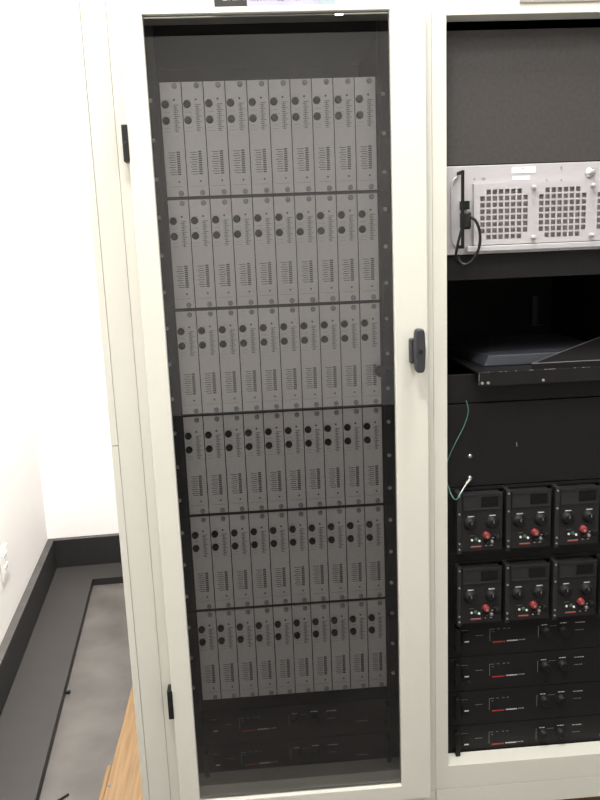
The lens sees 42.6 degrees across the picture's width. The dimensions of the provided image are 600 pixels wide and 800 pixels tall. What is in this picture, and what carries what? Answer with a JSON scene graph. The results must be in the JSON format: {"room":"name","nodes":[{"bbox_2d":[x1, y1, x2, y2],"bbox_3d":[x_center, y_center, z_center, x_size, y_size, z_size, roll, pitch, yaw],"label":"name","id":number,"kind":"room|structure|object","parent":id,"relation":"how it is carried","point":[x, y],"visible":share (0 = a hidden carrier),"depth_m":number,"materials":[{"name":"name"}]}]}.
{"room":"server room","nodes":[
{"label":"server room","id":0,"kind":"room"},
{"bbox_2d":[0,107,47,643],"bbox_3d":[-0.910,-0.093,-0.160,0.291,3.470,8.210,-3,11,-6],"label":"wall","id":1,"kind":"structure","parent":0,"point":[23,528],"depth_m":3.38,"materials":[{"name":"white paint"}]},
{"bbox_2d":[0,543,9,582],"bbox_3d":[-1.144,0.631,2.986,0.009,0.115,0.120,-4,11,-8],"label":"wall outlet","id":2,"kind":"object","parent":1,"relation":"attached to","point":[4,559],"visible":1,"depth_m":2.97,"materials":[{"name":"white paint"}]},
{"bbox_2d":[3,550,6,563],"bbox_3d":[-1.142,0.608,2.982,0.003,0.032,0.060,-4,11,-8],"label":"socket","id":3,"kind":"object","parent":2,"relation":"attached to","point":[4,551],"depth_m":2.98,"materials":[{"name":"white paint"}]},
{"bbox_2d":[4,561,8,574],"bbox_3d":[-1.140,0.652,2.990,0.003,0.032,0.060,-4,11,-8],"label":"socket","id":4,"kind":"object","parent":2,"relation":"attached to","point":[6,563],"depth_m":2.99,"materials":[{"name":"white paint"}]},
{"bbox_2d":[0,538,56,715],"bbox_3d":[-0.996,1.103,2.286,0.033,0.180,3.363,-4,11,-8],"label":"baseboard","id":5,"kind":"structure","parent":1,"relation":"attached to","point":[13,646],"depth_m":3.14,"materials":[{"name":"black plastic"}]},
{"bbox_2d":[0,0,118,538],"bbox_3d":[1.085,-0.986,3.928,5.314,3.470,0.100,-4,11,-7],"label":"wall","id":6,"kind":"structure","parent":0,"point":[40,106],"depth_m":3.65,"materials":[{"name":"white paint"}]},
{"bbox_2d":[54,533,121,567],"bbox_3d":[1.270,0.632,4.196,5.058,0.180,0.033,-4,11,-7],"label":"baseboard","id":7,"kind":"structure","parent":6,"relation":"attached to","point":[104,548],"depth_m":3.90,"materials":[{"name":"black plastic"}]},
{"bbox_2d":[0,562,122,799],"bbox_3d":[1.393,1.024,2.569,5.046,0.035,3.594,-3,11,-4],"label":"floor","id":8,"kind":"structure","parent":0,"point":[30,715],"depth_m":2.85,"materials":[{"name":"grey concrete"}]},
{"bbox_2d":[39,583,132,799],"bbox_3d":[1.285,1.526,0.415,5.800,0.100,8.600,-3,11,-4],"label":"floor","id":9,"kind":"structure","parent":0,"point":[100,683],"depth_m":2.76,"materials":[{"name":"grey concrete"}]},
{"bbox_2d":[56,793,68,799],"bbox_3d":[-0.723,1.183,2.269,0.089,0.008,0.010,-13,15,-43],"label":"scrap","id":10,"kind":"object","parent":9,"relation":"on","point":[66,794],"visible":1,"depth_m":2.28,"materials":[{"name":"black rubber"}]},
{"bbox_2d":[98,685,599,799],"bbox_3d":[0.252,1.011,2.461,1.612,0.193,1.050,-3,11,-4],"label":"wooden pallet","id":11,"kind":"object","parent":9,"relation":"on","point":[122,780],"visible":0.16,"depth_m":2.11,"materials":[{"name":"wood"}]},
{"bbox_2d":[71,0,435,799],"bbox_3d":[-0.087,-0.010,2.113,0.713,1.973,0.993,-3,11,-4],"label":"tall cabinet","id":12,"kind":"object","parent":11,"relation":"on","point":[122,46],"visible":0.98,"depth_m":1.68,"materials":[{"name":"beige metal"}]},
{"bbox_2d":[148,76,390,199],"bbox_3d":[-0.070,-0.578,1.751,0.544,0.233,0.265,-3,11,-4],"label":"module subrack","id":13,"kind":"object","parent":12,"relation":"in","point":[381,82],"visible":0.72,"depth_m":1.64,"materials":[{"name":"metal"}]},
{"bbox_2d":[159,82,187,196],"bbox_3d":[-0.265,-0.544,1.611,0.043,0.229,0.012,-3,11,-4],"label":"module","id":14,"kind":"object","parent":13,"relation":"in","point":[170,92],"visible":1,"depth_m":1.61,"materials":[{"name":"grey metal"}]},
{"bbox_2d":[181,82,208,195],"bbox_3d":[-0.220,-0.546,1.614,0.043,0.229,0.012,-3,11,-4],"label":"module","id":15,"kind":"object","parent":13,"relation":"in","point":[192,92],"visible":1,"depth_m":1.62,"materials":[{"name":"grey metal"}]},
{"bbox_2d":[203,81,229,195],"bbox_3d":[-0.174,-0.548,1.617,0.043,0.229,0.012,-3,11,-4],"label":"module","id":16,"kind":"object","parent":13,"relation":"in","point":[214,91],"visible":1,"depth_m":1.62,"materials":[{"name":"grey metal"}]},
{"bbox_2d":[225,80,251,194],"bbox_3d":[-0.129,-0.551,1.619,0.043,0.229,0.012,-3,11,-4],"label":"module","id":17,"kind":"object","parent":13,"relation":"in","point":[236,96],"visible":1,"depth_m":1.62,"materials":[{"name":"grey metal"}]},
{"bbox_2d":[247,80,272,193],"bbox_3d":[-0.084,-0.553,1.622,0.043,0.229,0.012,-3,11,-4],"label":"module","id":18,"kind":"object","parent":13,"relation":"in","point":[257,90],"visible":1,"depth_m":1.62,"materials":[{"name":"grey metal"}]},
{"bbox_2d":[269,79,293,192],"bbox_3d":[-0.039,-0.556,1.625,0.043,0.229,0.012,-3,11,-4],"label":"module","id":19,"kind":"object","parent":13,"relation":"in","point":[279,89],"visible":1,"depth_m":1.63,"materials":[{"name":"grey metal"}]},
{"bbox_2d":[290,79,314,192],"bbox_3d":[0.006,-0.558,1.628,0.043,0.229,0.012,-3,11,-4],"label":"module","id":20,"kind":"object","parent":13,"relation":"in","point":[301,102],"visible":1,"depth_m":1.63,"materials":[{"name":"grey metal"}]},
{"bbox_2d":[312,78,335,191],"bbox_3d":[0.051,-0.560,1.631,0.043,0.229,0.012,-3,11,-4],"label":"module","id":21,"kind":"object","parent":13,"relation":"in","point":[322,89],"visible":1,"depth_m":1.63,"materials":[{"name":"grey metal"}]},
{"bbox_2d":[333,77,355,190],"bbox_3d":[0.096,-0.563,1.633,0.043,0.229,0.012,-3,11,-4],"label":"module","id":22,"kind":"object","parent":13,"relation":"in","point":[343,88],"visible":1,"depth_m":1.64,"materials":[{"name":"grey metal"}]},
{"bbox_2d":[354,77,376,189],"bbox_3d":[0.141,-0.565,1.636,0.043,0.229,0.012,-3,11,-4],"label":"module","id":23,"kind":"object","parent":13,"relation":"in","point":[365,104],"visible":1,"depth_m":1.64,"materials":[{"name":"grey metal"}]},
{"bbox_2d":[157,192,392,310],"bbox_3d":[-0.060,-0.347,1.797,0.544,0.233,0.265,-3,11,-4],"label":"module subrack","id":24,"kind":"object","parent":12,"relation":"in","point":[384,207],"visible":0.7,"depth_m":1.68,"materials":[{"name":"metal"}]},
{"bbox_2d":[168,200,194,308],"bbox_3d":[-0.255,-0.312,1.657,0.043,0.229,0.012,-3,11,-4],"label":"module","id":25,"kind":"object","parent":24,"relation":"in","point":[178,210],"visible":1,"depth_m":1.66,"materials":[{"name":"grey metal"}]},
{"bbox_2d":[189,199,215,307],"bbox_3d":[-0.210,-0.315,1.660,0.043,0.229,0.012,-3,11,-4],"label":"module","id":26,"kind":"object","parent":24,"relation":"in","point":[200,220],"visible":1,"depth_m":1.66,"materials":[{"name":"grey metal"}]},
{"bbox_2d":[210,198,236,306],"bbox_3d":[-0.165,-0.317,1.663,0.043,0.229,0.012,-3,11,-4],"label":"module","id":27,"kind":"object","parent":24,"relation":"in","point":[221,216],"visible":1,"depth_m":1.67,"materials":[{"name":"grey metal"}]},
{"bbox_2d":[232,197,256,305],"bbox_3d":[-0.120,-0.319,1.665,0.043,0.229,0.012,-3,11,-4],"label":"module","id":28,"kind":"object","parent":24,"relation":"in","point":[242,214],"visible":1,"depth_m":1.67,"materials":[{"name":"grey metal"}]},
{"bbox_2d":[253,197,277,304],"bbox_3d":[-0.075,-0.322,1.668,0.043,0.229,0.012,-3,11,-4],"label":"module","id":29,"kind":"object","parent":24,"relation":"in","point":[263,212],"visible":1,"depth_m":1.67,"materials":[{"name":"grey metal"}]},
{"bbox_2d":[274,196,297,303],"bbox_3d":[-0.030,-0.324,1.671,0.043,0.229,0.012,-3,11,-4],"label":"module","id":30,"kind":"object","parent":24,"relation":"in","point":[284,212],"visible":1,"depth_m":1.67,"materials":[{"name":"grey metal"}]},
{"bbox_2d":[295,195,318,302],"bbox_3d":[0.015,-0.326,1.674,0.043,0.229,0.012,-3,11,-4],"label":"module","id":31,"kind":"object","parent":24,"relation":"in","point":[304,205],"visible":1,"depth_m":1.68,"materials":[{"name":"grey metal"}]},
{"bbox_2d":[316,194,338,301],"bbox_3d":[0.060,-0.329,1.677,0.043,0.229,0.012,-3,11,-4],"label":"module","id":32,"kind":"object","parent":24,"relation":"in","point":[325,204],"visible":1,"depth_m":1.68,"materials":[{"name":"grey metal"}]},
{"bbox_2d":[337,194,358,300],"bbox_3d":[0.105,-0.331,1.679,0.043,0.229,0.012,-3,11,-4],"label":"module","id":33,"kind":"object","parent":24,"relation":"in","point":[346,203],"visible":1,"depth_m":1.68,"materials":[{"name":"grey metal"}]},
{"bbox_2d":[357,193,378,299],"bbox_3d":[0.150,-0.334,1.682,0.043,0.229,0.012,-3,11,-4],"label":"module","id":34,"kind":"object","parent":24,"relation":"in","point":[367,202],"visible":1,"depth_m":1.68,"materials":[{"name":"grey metal"}]},
{"bbox_2d":[165,301,393,415],"bbox_3d":[-0.051,-0.115,1.843,0.544,0.233,0.265,-3,11,-4],"label":"module subrack","id":35,"kind":"object","parent":12,"relation":"in","point":[386,314],"visible":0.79,"depth_m":1.73,"materials":[{"name":"metal"}]},
{"bbox_2d":[176,311,201,413],"bbox_3d":[-0.246,-0.081,1.703,0.043,0.229,0.012,-3,11,-4],"label":"module","id":36,"kind":"object","parent":35,"relation":"in","point":[186,320],"visible":1,"depth_m":1.71,"materials":[{"name":"grey metal"}]},
{"bbox_2d":[196,310,221,412],"bbox_3d":[-0.201,-0.083,1.706,0.043,0.229,0.012,-3,11,-4],"label":"module","id":37,"kind":"object","parent":35,"relation":"in","point":[206,320],"visible":1,"depth_m":1.71,"materials":[{"name":"grey metal"}]},
{"bbox_2d":[217,309,241,411],"bbox_3d":[-0.156,-0.085,1.709,0.043,0.229,0.012,-3,11,-4],"label":"module","id":38,"kind":"object","parent":35,"relation":"in","point":[227,319],"visible":1,"depth_m":1.71,"materials":[{"name":"grey plastic"}]},
{"bbox_2d":[238,308,261,410],"bbox_3d":[-0.111,-0.088,1.712,0.043,0.229,0.012,-3,11,-4],"label":"module","id":39,"kind":"object","parent":35,"relation":"in","point":[247,318],"visible":1,"depth_m":1.71,"materials":[{"name":"grey plastic"}]},
{"bbox_2d":[258,307,281,409],"bbox_3d":[-0.066,-0.090,1.714,0.043,0.229,0.012,-3,11,-4],"label":"module","id":40,"kind":"object","parent":35,"relation":"in","point":[268,317],"visible":1,"depth_m":1.72,"materials":[{"name":"grey plastic"}]},
{"bbox_2d":[279,306,301,408],"bbox_3d":[-0.021,-0.092,1.717,0.043,0.229,0.012,-3,11,-4],"label":"module","id":41,"kind":"object","parent":35,"relation":"in","point":[288,316],"visible":1,"depth_m":1.72,"materials":[{"name":"grey plastic"}]},
{"bbox_2d":[299,305,321,407],"bbox_3d":[0.025,-0.095,1.720,0.043,0.229,0.012,-3,11,-4],"label":"module","id":42,"kind":"object","parent":35,"relation":"in","point":[309,315],"visible":1,"depth_m":1.72,"materials":[{"name":"grey plastic"}]},
{"bbox_2d":[319,305,341,406],"bbox_3d":[0.070,-0.097,1.723,0.043,0.229,0.012,-3,11,-4],"label":"module","id":43,"kind":"object","parent":35,"relation":"in","point":[329,314],"visible":1,"depth_m":1.73,"materials":[{"name":"grey plastic"}]},
{"bbox_2d":[340,304,361,405],"bbox_3d":[0.115,-0.100,1.725,0.043,0.229,0.012,-3,11,-4],"label":"module","id":44,"kind":"object","parent":35,"relation":"in","point":[349,313],"visible":1,"depth_m":1.73,"materials":[{"name":"grey metal"}]},
{"bbox_2d":[360,303,380,404],"bbox_3d":[0.160,-0.102,1.728,0.043,0.229,0.012,-3,11,-4],"label":"module","id":45,"kind":"object","parent":35,"relation":"in","point":[369,312],"visible":0.96,"depth_m":1.73,"materials":[{"name":"grey metal"}]},
{"bbox_2d":[172,404,395,516],"bbox_3d":[-0.042,0.117,1.889,0.544,0.233,0.265,-3,11,-4],"label":"module subrack","id":46,"kind":"object","parent":12,"relation":"in","point":[388,421],"visible":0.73,"depth_m":1.77,"materials":[{"name":"metal"}]},
{"bbox_2d":[183,416,208,514],"bbox_3d":[-0.236,0.151,1.749,0.043,0.229,0.012,-3,11,-4],"label":"module","id":47,"kind":"object","parent":46,"relation":"in","point":[193,426],"visible":1,"depth_m":1.75,"materials":[{"name":"grey metal"}]},
{"bbox_2d":[203,415,227,512],"bbox_3d":[-0.191,0.149,1.752,0.043,0.229,0.012,-3,11,-4],"label":"module","id":48,"kind":"object","parent":46,"relation":"in","point":[213,425],"visible":1,"depth_m":1.75,"materials":[{"name":"grey metal"}]},
{"bbox_2d":[223,414,247,511],"bbox_3d":[-0.146,0.146,1.755,0.043,0.229,0.012,-3,11,-4],"label":"module","id":49,"kind":"object","parent":46,"relation":"in","point":[233,424],"visible":1,"depth_m":1.76,"materials":[{"name":"grey metal"}]},
{"bbox_2d":[243,413,266,510],"bbox_3d":[-0.101,0.144,1.758,0.043,0.229,0.012,-3,11,-4],"label":"module","id":50,"kind":"object","parent":46,"relation":"in","point":[253,423],"visible":1,"depth_m":1.76,"materials":[{"name":"grey metal"}]},
{"bbox_2d":[263,412,286,509],"bbox_3d":[-0.056,0.141,1.760,0.043,0.229,0.012,-3,11,-4],"label":"module","id":51,"kind":"object","parent":46,"relation":"in","point":[273,421],"visible":1,"depth_m":1.76,"materials":[{"name":"grey metal"}]},
{"bbox_2d":[283,411,305,508],"bbox_3d":[-0.011,0.139,1.763,0.043,0.229,0.012,-3,11,-4],"label":"module","id":52,"kind":"object","parent":46,"relation":"in","point":[293,420],"visible":1,"depth_m":1.76,"materials":[{"name":"grey metal"}]},
{"bbox_2d":[303,410,325,506],"bbox_3d":[0.034,0.137,1.766,0.043,0.229,0.012,-3,11,-4],"label":"module","id":53,"kind":"object","parent":46,"relation":"in","point":[313,419],"visible":1,"depth_m":1.77,"materials":[{"name":"grey metal"}]},
{"bbox_2d":[323,409,344,505],"bbox_3d":[0.079,0.134,1.769,0.043,0.229,0.012,-3,11,-4],"label":"module","id":54,"kind":"object","parent":46,"relation":"in","point":[332,418],"visible":1,"depth_m":1.77,"materials":[{"name":"grey metal"}]},
{"bbox_2d":[343,408,363,504],"bbox_3d":[0.124,0.132,1.772,0.043,0.229,0.012,-3,11,-4],"label":"module","id":55,"kind":"object","parent":46,"relation":"in","point":[352,417],"visible":1,"depth_m":1.77,"materials":[{"name":"grey metal"}]},
{"bbox_2d":[363,407,382,503],"bbox_3d":[0.169,0.130,1.774,0.043,0.229,0.012,-3,11,-4],"label":"module","id":56,"kind":"object","parent":46,"relation":"in","point":[372,416],"visible":1,"depth_m":1.78,"materials":[{"name":"grey plastic"}]},
{"bbox_2d":[180,503,396,611],"bbox_3d":[-0.032,0.348,1.935,0.544,0.233,0.265,-3,11,-4],"label":"module subrack","id":57,"kind":"object","parent":12,"relation":"in","point":[389,511],"visible":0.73,"depth_m":1.81,"materials":[{"name":"metal"}]},
{"bbox_2d":[190,516,214,609],"bbox_3d":[-0.227,0.383,1.795,0.043,0.229,0.012,-3,11,-4],"label":"module","id":58,"kind":"object","parent":57,"relation":"in","point":[200,527],"visible":1,"depth_m":1.80,"materials":[{"name":"grey metal"}]},
{"bbox_2d":[210,515,233,607],"bbox_3d":[-0.182,0.380,1.798,0.043,0.229,0.012,-3,11,-4],"label":"module","id":59,"kind":"object","parent":57,"relation":"in","point":[219,524],"visible":1,"depth_m":1.80,"materials":[{"name":"grey plastic"}]},
{"bbox_2d":[229,514,252,606],"bbox_3d":[-0.137,0.378,1.801,0.043,0.229,0.012,-3,11,-4],"label":"module","id":60,"kind":"object","parent":57,"relation":"in","point":[239,524],"visible":1,"depth_m":1.80,"materials":[{"name":"grey plastic"}]},
{"bbox_2d":[249,512,271,605],"bbox_3d":[-0.092,0.376,1.804,0.043,0.229,0.012,-3,11,-4],"label":"module","id":61,"kind":"object","parent":57,"relation":"in","point":[259,534],"visible":1,"depth_m":1.81,"materials":[{"name":"grey plastic"}]},
{"bbox_2d":[268,511,290,603],"bbox_3d":[-0.047,0.373,1.806,0.043,0.229,0.012,-3,11,-4],"label":"module","id":62,"kind":"object","parent":57,"relation":"in","point":[278,525],"visible":1,"depth_m":1.81,"materials":[{"name":"grey plastic"}]},
{"bbox_2d":[288,510,309,602],"bbox_3d":[-0.002,0.371,1.809,0.043,0.229,0.012,-3,11,-4],"label":"module","id":63,"kind":"object","parent":57,"relation":"in","point":[297,520],"visible":1,"depth_m":1.81,"materials":[{"name":"grey plastic"}]},
{"bbox_2d":[307,509,328,601],"bbox_3d":[0.043,0.368,1.812,0.043,0.229,0.012,-3,11,-4],"label":"module","id":64,"kind":"object","parent":57,"relation":"in","point":[317,534],"visible":1,"depth_m":1.81,"materials":[{"name":"grey plastic"}]},
{"bbox_2d":[327,508,347,599],"bbox_3d":[0.088,0.366,1.815,0.043,0.229,0.012,-3,11,-4],"label":"module","id":65,"kind":"object","parent":57,"relation":"in","point":[336,527],"visible":1,"depth_m":1.82,"materials":[{"name":"grey plastic"}]},
{"bbox_2d":[346,506,365,598],"bbox_3d":[0.133,0.364,1.817,0.043,0.229,0.012,-3,11,-4],"label":"module","id":66,"kind":"object","parent":57,"relation":"in","point":[355,521],"visible":1,"depth_m":1.82,"materials":[{"name":"grey plastic"}]},
{"bbox_2d":[365,505,384,597],"bbox_3d":[0.178,0.361,1.820,0.043,0.229,0.012,-3,11,-4],"label":"module","id":67,"kind":"object","parent":57,"relation":"in","point":[374,516],"visible":1,"depth_m":1.82,"materials":[{"name":"grey plastic"}]},
{"bbox_2d":[187,597,398,701],"bbox_3d":[-0.023,0.580,1.981,0.544,0.233,0.265,-3,11,-4],"label":"module subrack","id":68,"kind":"object","parent":12,"relation":"in","point":[391,605],"visible":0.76,"depth_m":1.86,"materials":[{"name":"metal"}]},
{"bbox_2d":[197,611,220,699],"bbox_3d":[-0.218,0.614,1.841,0.043,0.229,0.012,-3,11,-4],"label":"module","id":69,"kind":"object","parent":68,"relation":"in","point":[207,633],"visible":1,"depth_m":1.84,"materials":[{"name":"grey plastic"}]},
{"bbox_2d":[216,609,239,698],"bbox_3d":[-0.173,0.612,1.844,0.043,0.229,0.012,-3,11,-4],"label":"module","id":70,"kind":"object","parent":68,"relation":"in","point":[226,631],"visible":1,"depth_m":1.85,"materials":[{"name":"grey plastic"}]},
{"bbox_2d":[235,608,257,696],"bbox_3d":[-0.128,0.609,1.847,0.043,0.229,0.012,-3,11,-4],"label":"module","id":71,"kind":"object","parent":68,"relation":"in","point":[245,631],"visible":1,"depth_m":1.85,"materials":[{"name":"grey metal"}]},
{"bbox_2d":[254,607,276,695],"bbox_3d":[-0.083,0.607,1.849,0.043,0.229,0.012,-3,11,-4],"label":"module","id":72,"kind":"object","parent":68,"relation":"in","point":[264,631],"visible":1,"depth_m":1.85,"materials":[{"name":"grey metal"}]},
{"bbox_2d":[273,605,294,693],"bbox_3d":[-0.037,0.605,1.852,0.043,0.229,0.012,-3,11,-4],"label":"module","id":73,"kind":"object","parent":68,"relation":"in","point":[282,615],"visible":1,"depth_m":1.85,"materials":[{"name":"grey metal"}]},
{"bbox_2d":[292,604,313,692],"bbox_3d":[0.007,0.602,1.855,0.043,0.229,0.012,-3,11,-4],"label":"module","id":74,"kind":"object","parent":68,"relation":"in","point":[301,614],"visible":1,"depth_m":1.86,"materials":[{"name":"grey metal"}]},
{"bbox_2d":[311,603,331,691],"bbox_3d":[0.053,0.600,1.858,0.043,0.229,0.012,-3,11,-4],"label":"module","id":75,"kind":"object","parent":68,"relation":"in","point":[320,618],"visible":1,"depth_m":1.86,"materials":[{"name":"grey metal"}]},
{"bbox_2d":[330,602,349,689],"bbox_3d":[0.098,0.598,1.861,0.043,0.229,0.012,-3,11,-4],"label":"module","id":76,"kind":"object","parent":68,"relation":"in","point":[338,611],"visible":1,"depth_m":1.86,"materials":[{"name":"grey metal"}]},
{"bbox_2d":[348,600,368,688],"bbox_3d":[0.143,0.595,1.863,0.043,0.229,0.012,-3,11,-4],"label":"module","id":77,"kind":"object","parent":68,"relation":"in","point":[358,641],"visible":1,"depth_m":1.87,"materials":[{"name":"grey metal"}]},
{"bbox_2d":[367,599,386,686],"bbox_3d":[0.188,0.593,1.866,0.043,0.229,0.012,-3,11,-4],"label":"module","id":78,"kind":"object","parent":68,"relation":"in","point":[375,608],"visible":1,"depth_m":1.87,"materials":[{"name":"grey metal"}]},
{"bbox_2d":[194,686,398,746],"bbox_3d":[-0.019,0.763,2.047,0.507,0.092,0.352,-3,11,-4],"label":"supplies","id":79,"kind":"object","parent":12,"relation":"in","point":[258,718],"visible":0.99,"depth_m":1.90,"materials":[{"name":"black paint"}]},
{"bbox_2d":[210,722,218,732],"bbox_3d":[-0.208,0.799,1.880,0.019,0.028,0.004,-3,11,-4],"label":"rocker switch","id":80,"kind":"object","parent":79,"relation":"attached to","point":[214,726],"depth_m":1.88,"materials":[{"name":"black plastic"}]},
{"bbox_2d":[197,731,398,776],"bbox_3d":[-0.015,0.855,2.065,0.507,0.092,0.352,-3,11,-4],"label":"supplies","id":81,"kind":"object","parent":12,"relation":"in","point":[376,745],"visible":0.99,"depth_m":1.91,"materials":[{"name":"black paint"}]},
{"bbox_2d":[213,756,220,766],"bbox_3d":[-0.205,0.891,1.899,0.019,0.028,0.004,-3,11,-4],"label":"rocker switch","id":82,"kind":"object","parent":81,"relation":"attached to","point":[216,759],"depth_m":1.90,"materials":[{"name":"black plastic"}]},
{"bbox_2d":[431,0,599,799],"bbox_3d":[0.620,-0.054,2.191,0.710,1.973,0.924,-3,11,-4],"label":"tall cabinet","id":83,"kind":"object","parent":11,"relation":"on","point":[569,306],"depth_m":1.77,"materials":[{"name":"beige metal"}]},
{"bbox_2d":[447,400,470,499],"bbox_3d":[0.367,0.116,1.770,0.062,0.228,0.037,-3,11,-4],"label":"loose wire","id":84,"kind":"object","parent":83,"relation":"attached to","point":[469,480],"visible":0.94,"depth_m":1.78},
{"bbox_2d":[447,161,599,254],"bbox_3d":[0.554,-0.456,1.857,0.504,0.188,0.414,-3,11,-4],"label":"chassis","id":85,"kind":"object","parent":83,"relation":"in","point":[538,207],"visible":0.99,"depth_m":1.68,"materials":[{"name":"metal"}]},
{"bbox_2d":[455,212,481,265],"bbox_3d":[0.364,-0.348,1.666,0.056,0.115,0.024,2,12,21],"label":"power cord","id":86,"kind":"object","parent":85,"relation":"attached to","point":[467,215],"visible":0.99,"depth_m":1.66,"materials":[{"name":"black rubber"}]},
{"bbox_2d":[447,344,599,386],"bbox_3d":[0.570,-0.105,1.981,0.381,0.033,0.527,-3,11,-4],"label":"tray","id":87,"kind":"object","parent":83,"relation":"attached to","point":[521,374],"visible":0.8,"depth_m":1.73,"materials":[{"name":"metal"}]},
{"bbox_2d":[447,333,584,365],"bbox_3d":[0.573,-0.134,1.999,0.339,0.025,0.361,-3,11,-4],"label":"flat device","id":88,"kind":"object","parent":87,"relation":"on","point":[516,349],"visible":0.91,"depth_m":1.94,"materials":[{"name":"plastic"}]},
{"bbox_2d":[532,337,599,369],"bbox_3d":[0.639,-0.115,1.825,0.244,0.050,0.164,-3,11,-4],"label":"metal plate","id":89,"kind":"object","parent":87,"relation":"on","point":[585,354],"visible":0.99,"depth_m":1.77,"materials":[{"name":"black metal"}]},
{"bbox_2d":[447,479,599,553],"bbox_3d":[0.584,0.246,1.970,0.507,0.158,0.336,-3,11,-4],"label":"carrier","id":90,"kind":"object","parent":83,"relation":"in","point":[454,507],"visible":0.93,"depth_m":1.81,"materials":[{"name":"black paint"}]},
{"bbox_2d":[447,485,502,551],"bbox_3d":[0.418,0.263,1.912,0.096,0.142,0.255,-3,11,-4],"label":"supplies","id":91,"kind":"object","parent":90,"relation":"in","point":[481,509],"visible":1,"depth_m":1.80,"materials":[{"name":"black metal"}]},
{"bbox_2d":[493,482,551,548],"bbox_3d":[0.534,0.257,1.919,0.096,0.142,0.255,-3,11,-4],"label":"supplies","id":92,"kind":"object","parent":90,"relation":"in","point":[530,506],"visible":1,"depth_m":1.81,"materials":[{"name":"black plastic"}]},
{"bbox_2d":[543,479,599,544],"bbox_3d":[0.650,0.251,1.926,0.096,0.142,0.255,-3,11,-4],"label":"supplies","id":93,"kind":"object","parent":90,"relation":"in","point":[579,503],"visible":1,"depth_m":1.81,"materials":[{"name":"black plastic"}]},
{"bbox_2d":[448,714,599,755],"bbox_3d":[0.606,0.821,2.103,0.507,0.092,0.352,-3,11,-4],"label":"supplies","id":94,"kind":"object","parent":83,"relation":"in","point":[584,728],"visible":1,"depth_m":1.95,"materials":[{"name":"black paint"}]},
{"bbox_2d":[462,735,468,745],"bbox_3d":[0.416,0.857,1.937,0.019,0.028,0.004,-3,11,-4],"label":"rocker switch","id":95,"kind":"object","parent":94,"relation":"attached to","point":[465,738],"depth_m":1.93,"materials":[{"name":"black plastic"}]},
{"bbox_2d":[448,681,599,725],"bbox_3d":[0.602,0.729,2.085,0.507,0.092,0.352,-3,11,-4],"label":"supplies","id":96,"kind":"object","parent":83,"relation":"in","point":[577,698],"visible":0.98,"depth_m":1.93,"materials":[{"name":"black paint"}]},
{"bbox_2d":[462,701,468,712],"bbox_3d":[0.412,0.765,1.919,0.019,0.028,0.004,-3,11,-4],"label":"rocker switch","id":97,"kind":"object","parent":96,"relation":"attached to","point":[465,704],"depth_m":1.92,"materials":[{"name":"black plastic"}]},
{"bbox_2d":[448,646,599,691],"bbox_3d":[0.598,0.637,2.067,0.507,0.092,0.352,-3,11,-4],"label":"supplies","id":98,"kind":"object","parent":83,"relation":"in","point":[533,668],"visible":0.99,"depth_m":1.91,"materials":[{"name":"black paint"}]},
{"bbox_2d":[462,667,469,678],"bbox_3d":[0.409,0.673,1.900,0.019,0.028,0.004,-3,11,-4],"label":"rocker switch","id":99,"kind":"object","parent":98,"relation":"attached to","point":[465,670],"depth_m":1.90,"materials":[{"name":"black plastic"}]},
{"bbox_2d":[448,612,599,657],"bbox_3d":[0.595,0.546,2.048,0.507,0.092,0.352,-3,11,-4],"label":"supplies","id":100,"kind":"object","parent":83,"relation":"in","point":[581,631],"visible":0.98,"depth_m":1.89,"materials":[{"name":"black metal"}]},
{"bbox_2d":[462,632,469,643],"bbox_3d":[0.405,0.582,1.882,0.019,0.028,0.004,-3,11,-4],"label":"rocker switch","id":101,"kind":"object","parent":100,"relation":"attached to","point":[465,635],"depth_m":1.88,"materials":[{"name":"black plastic"}]},
{"bbox_2d":[448,551,599,626],"bbox_3d":[0.591,0.426,2.006,0.507,0.158,0.336,-3,11,-4],"label":"carrier","id":102,"kind":"object","parent":83,"relation":"in","point":[454,569],"visible":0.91,"depth_m":1.85,"materials":[{"name":"black paint"}]},
{"bbox_2d":[459,562,501,623],"bbox_3d":[0.425,0.444,1.947,0.096,0.142,0.255,-3,11,-4],"label":"supplies","id":103,"kind":"object","parent":102,"relation":"in","point":[481,582],"visible":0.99,"depth_m":1.83,"materials":[{"name":"black plastic"}]},
{"bbox_2d":[497,559,549,620],"bbox_3d":[0.542,0.438,1.955,0.096,0.142,0.255,-3,11,-4],"label":"supplies","id":104,"kind":"object","parent":102,"relation":"in","point":[529,579],"visible":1,"depth_m":1.84,"materials":[{"name":"black plastic"}]},
{"bbox_2d":[544,556,596,616],"bbox_3d":[0.658,0.431,1.962,0.096,0.142,0.255,-3,11,-4],"label":"supplies","id":105,"kind":"object","parent":102,"relation":"in","point":[577,576],"visible":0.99,"depth_m":1.85,"materials":[{"name":"black plastic"}]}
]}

